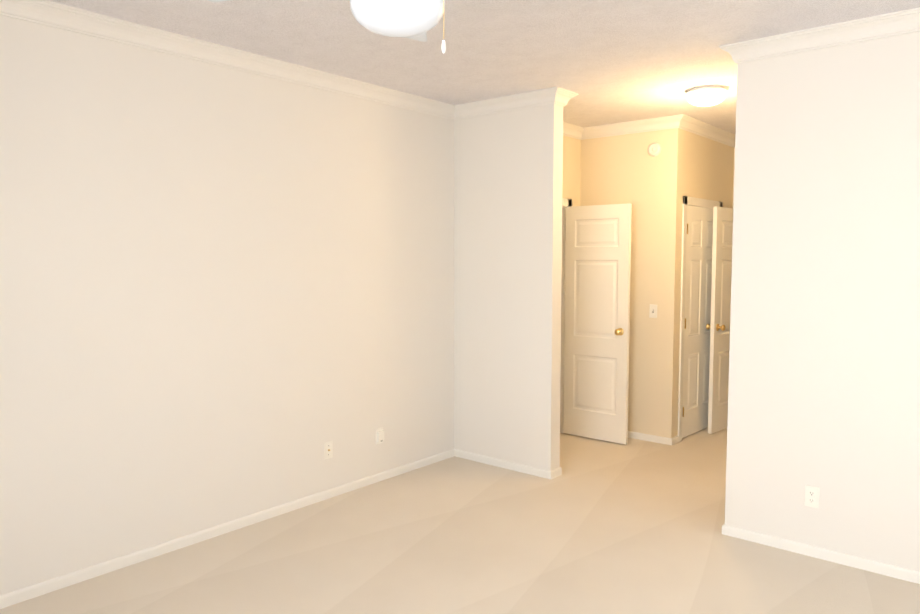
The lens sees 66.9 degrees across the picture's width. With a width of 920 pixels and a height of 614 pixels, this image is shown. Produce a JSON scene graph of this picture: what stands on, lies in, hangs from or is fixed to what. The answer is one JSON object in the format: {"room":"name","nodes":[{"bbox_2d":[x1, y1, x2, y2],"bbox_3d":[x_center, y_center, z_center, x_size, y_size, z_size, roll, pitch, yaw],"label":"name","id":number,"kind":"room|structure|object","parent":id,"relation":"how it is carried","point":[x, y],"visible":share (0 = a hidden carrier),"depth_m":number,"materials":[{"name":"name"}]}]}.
{"room":"empty bedroom","nodes":[
{"label":"empty bedroom","id":0,"kind":"room"},
{"bbox_2d":[0,15,453,594],"bbox_3d":[-0.934,-0.104,4.527,0.120,2.740,8.420,3,5,40],"label":"wall","id":1,"kind":"structure","parent":0,"point":[226,293],"depth_m":3.82,"materials":[{"name":"white paint"}]},
{"bbox_2d":[0,449,455,608],"bbox_3d":[-1.816,1.316,3.473,0.012,0.057,5.520,3,5,40],"label":"baseboard","id":2,"kind":"structure","parent":1,"relation":"attached to","point":[96,570],"depth_m":3.88,"materials":[{"name":"white wood"}]},
{"bbox_2d":[0,0,455,119],"bbox_3d":[-1.791,-1.342,3.263,0.076,0.090,5.520,3,5,40],"label":"crown molding","id":3,"kind":"structure","parent":1,"relation":"attached to","point":[78,20],"depth_m":3.75,"materials":[{"name":"white paint"}]},
{"bbox_2d":[324,441,332,459],"bbox_3d":[-0.863,0.943,4.580,0.017,0.114,0.070,3,5,40],"label":"outlet","id":4,"kind":"object","parent":1,"relation":"attached to","point":[328,449],"visible":1,"depth_m":4.58,"materials":[{"name":"white plastic"}]},
{"bbox_2d":[376,427,383,443],"bbox_3d":[-0.563,0.913,4.927,0.028,0.114,0.070,3,5,40],"label":"outlet","id":5,"kind":"object","parent":1,"relation":"attached to","point":[379,435],"visible":0.98,"depth_m":4.91,"materials":[{"name":"white plastic"}]},
{"bbox_2d":[0,427,919,613],"bbox_3d":[1.010,1.379,3.691,4.306,0.100,9.720,3,5,40],"label":"floor","id":6,"kind":"structure","parent":0,"point":[632,526],"depth_m":3.68,"materials":[{"name":"beige carpet"}]},
{"bbox_2d":[48,0,919,134],"bbox_3d":[1.010,-1.464,3.488,4.306,0.120,9.720,3,5,40],"label":"ceiling","id":7,"kind":"structure","parent":0,"point":[613,61],"depth_m":3.72,"materials":[{"name":"white paint"}]},
{"bbox_2d":[208,0,445,53],"bbox_3d":[-0.180,-0.990,1.894,1.276,0.598,1.257,3,5,40],"label":"ceiling fan light","id":8,"kind":"object","parent":7,"relation":"hanging from","point":[417,20],"visible":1,"depth_m":1.88,"materials":[{"name":"white glass"}]},
{"bbox_2d":[686,86,727,106],"bbox_3d":[1.698,-1.442,4.795,0.274,0.110,0.274,3,5,40],"label":"light","id":9,"kind":"object","parent":7,"relation":"attached to","point":[705,96],"visible":1,"depth_m":4.71,"materials":[{"name":"white glass"}]},
{"bbox_2d":[454,104,562,470],"bbox_3d":[0.341,-0.155,5.244,0.910,2.740,0.120,3,5,40],"label":"wall","id":10,"kind":"structure","parent":0,"point":[508,173],"depth_m":5.15,"materials":[{"name":"white paint"}]},
{"bbox_2d":[456,449,559,478],"bbox_3d":[0.325,1.187,5.287,0.892,0.057,0.042,3,5,40],"label":"baseboard","id":11,"kind":"structure","parent":10,"relation":"attached to","point":[509,465],"depth_m":5.22,"materials":[{"name":"white wood"}]},
{"bbox_2d":[456,87,571,119],"bbox_3d":[0.352,-1.468,5.033,0.896,0.090,0.106,3,5,40],"label":"crown molding","id":12,"kind":"structure","parent":10,"relation":"attached to","point":[554,95],"depth_m":4.98,"materials":[{"name":"white paint"}]},
{"bbox_2d":[568,92,577,100],"bbox_3d":[0.573,-1.471,5.064,0.596,0.090,0.106,3,5,40],"label":"crown molding","id":13,"kind":"structure","parent":10,"relation":"attached to","point":[574,94],"depth_m":4.89,"materials":[{"name":"white paint"}]},
{"bbox_2d":[562,136,580,205],"bbox_3d":[0.629,-0.204,5.934,0.120,2.740,1.310,3,5,40],"label":"wall","id":14,"kind":"structure","parent":0,"point":[571,167],"depth_m":6.21,"materials":[{"name":"beige paint"}]},
{"bbox_2d":[560,198,571,432],"bbox_3d":[0.706,0.106,6.036,0.136,2.107,0.756,3,5,40],"label":"trim","id":15,"kind":"structure","parent":14,"relation":"attached to","point":[566,202],"depth_m":6.22,"materials":[{"name":"white wood"}]},
{"bbox_2d":[563,122,583,139],"bbox_3d":[0.704,-1.521,5.777,0.076,0.090,1.310,3,5,40],"label":"crown molding","id":16,"kind":"structure","parent":14,"relation":"attached to","point":[569,130],"depth_m":6.13,"materials":[{"name":"white paint"}]},
{"bbox_2d":[563,203,631,444],"bbox_3d":[1.176,0.139,6.012,0.610,2.020,0.169,3,5,40],"label":"door","id":17,"kind":"structure","parent":14,"relation":"in","point":[597,301],"depth_m":5.98,"materials":[{"name":"painted wood"},{"name":"brass"}]},
{"bbox_2d":[580,128,683,437],"bbox_3d":[1.372,-0.227,6.243,1.200,2.740,0.120,3,5,40],"label":"wall","id":18,"kind":"structure","parent":0,"point":[623,169],"depth_m":5.96,"materials":[{"name":"beige paint"}]},
{"bbox_2d":[584,116,671,138],"bbox_3d":[1.447,-1.534,5.959,0.780,0.090,0.076,3,5,40],"label":"crown molding","id":19,"kind":"structure","parent":18,"relation":"attached to","point":[661,123],"depth_m":5.96,"materials":[{"name":"white paint"}]},
{"bbox_2d":[649,304,656,317],"bbox_3d":[1.648,0.036,5.939,0.070,0.114,0.018,3,5,40],"label":"light switch","id":20,"kind":"object","parent":18,"relation":"attached to","point":[653,311],"visible":1,"depth_m":5.94,"materials":[{"name":"white plastic"}]},
{"bbox_2d":[628,431,678,444],"bbox_3d":[1.436,1.123,6.181,0.955,0.057,0.170,3,5,32],"label":"baseboard","id":21,"kind":"structure","parent":18,"relation":"attached to","point":[656,439],"depth_m":6.00,"materials":[{"name":"white wood"}]},
{"bbox_2d":[648,143,660,155],"bbox_3d":[1.631,-1.324,5.846,0.112,0.112,0.035,3,5,40],"label":"smoke detector","id":22,"kind":"object","parent":18,"relation":"attached to","point":[654,149],"visible":1,"depth_m":5.83,"materials":[{"name":"white plastic"}]},
{"bbox_2d":[677,130,733,434],"bbox_3d":[2.219,-0.239,6.412,0.120,2.740,1.230,3,5,40],"label":"wall","id":23,"kind":"structure","parent":0,"point":[708,167],"depth_m":6.24,"materials":[{"name":"beige paint"}]},
{"bbox_2d":[682,224,687,416],"bbox_3d":[1.928,0.122,5.989,0.036,1.670,0.011,3,5,40],"label":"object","id":24,"kind":"structure","parent":23,"relation":"attached to","point":[685,328],"depth_m":5.98,"materials":[{"name":"gold metal"}]},
{"bbox_2d":[682,205,712,437],"bbox_3d":[2.168,0.120,6.279,0.169,2.020,0.752,4,6,43],"label":"door","id":25,"kind":"structure","parent":23,"relation":"in","point":[699,246],"depth_m":6.20,"materials":[{"name":"white wood"}]},
{"bbox_2d":[678,196,722,441],"bbox_3d":[2.126,0.086,6.311,0.136,2.107,0.906,3,5,40],"label":"door frame","id":26,"kind":"structure","parent":23,"relation":"attached to","point":[694,201],"depth_m":5.95,"materials":[{"name":"white wood"}]},
{"bbox_2d":[672,114,734,147],"bbox_3d":[2.231,-1.550,6.181,0.076,0.090,1.426,3,5,40],"label":"crown molding","id":27,"kind":"structure","parent":23,"relation":"attached to","point":[684,122],"depth_m":6.03,"materials":[{"name":"white paint"}]},
{"bbox_2d":[733,148,734,206],"bbox_3d":[2.631,-0.277,6.947,2.220,2.740,0.120,3,5,40],"label":"wall","id":28,"kind":"structure","parent":0,"point":[733,177],"depth_m":6.77,"materials":[{"name":"beige paint"}]},
{"bbox_2d":[706,207,732,433],"bbox_3d":[2.523,0.107,6.455,0.802,2.020,0.169,-4,6,-45],"label":"door","id":29,"kind":"structure","parent":28,"relation":"in","point":[719,327],"depth_m":6.25,"materials":[{"name":"white wood"}]},
{"bbox_2d":[725,32,919,571],"bbox_3d":[2.268,-0.021,3.363,1.846,2.740,0.120,3,5,40],"label":"wall","id":30,"kind":"structure","parent":0,"point":[824,377],"depth_m":3.59,"materials":[{"name":"white paint"}]},
{"bbox_2d":[719,44,731,55],"bbox_3d":[2.429,-1.463,4.951,0.076,0.090,3.061,3,5,40],"label":"crown molding","id":31,"kind":"structure","parent":30,"relation":"attached to","point":[727,48],"depth_m":3.79,"materials":[{"name":"white paint"}]},
{"bbox_2d":[804,485,818,507],"bbox_3d":[1.866,1.006,3.690,0.070,0.114,0.009,3,5,40],"label":"outlet","id":32,"kind":"object","parent":30,"relation":"attached to","point":[811,496],"visible":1,"depth_m":3.69,"materials":[{"name":"white plastic"}]},
{"bbox_2d":[724,525,919,583],"bbox_3d":[2.231,1.321,3.404,1.800,0.057,0.012,3,5,40],"label":"baseboard","id":33,"kind":"structure","parent":30,"relation":"attached to","point":[901,573],"depth_m":3.66,"materials":[{"name":"white wood"}]},
{"bbox_2d":[732,7,919,63],"bbox_3d":[2.188,-1.338,3.209,1.740,0.090,0.076,3,5,40],"label":"crown molding","id":34,"kind":"structure","parent":30,"relation":"attached to","point":[902,22],"depth_m":3.49,"materials":[{"name":"white paint"}]}
]}

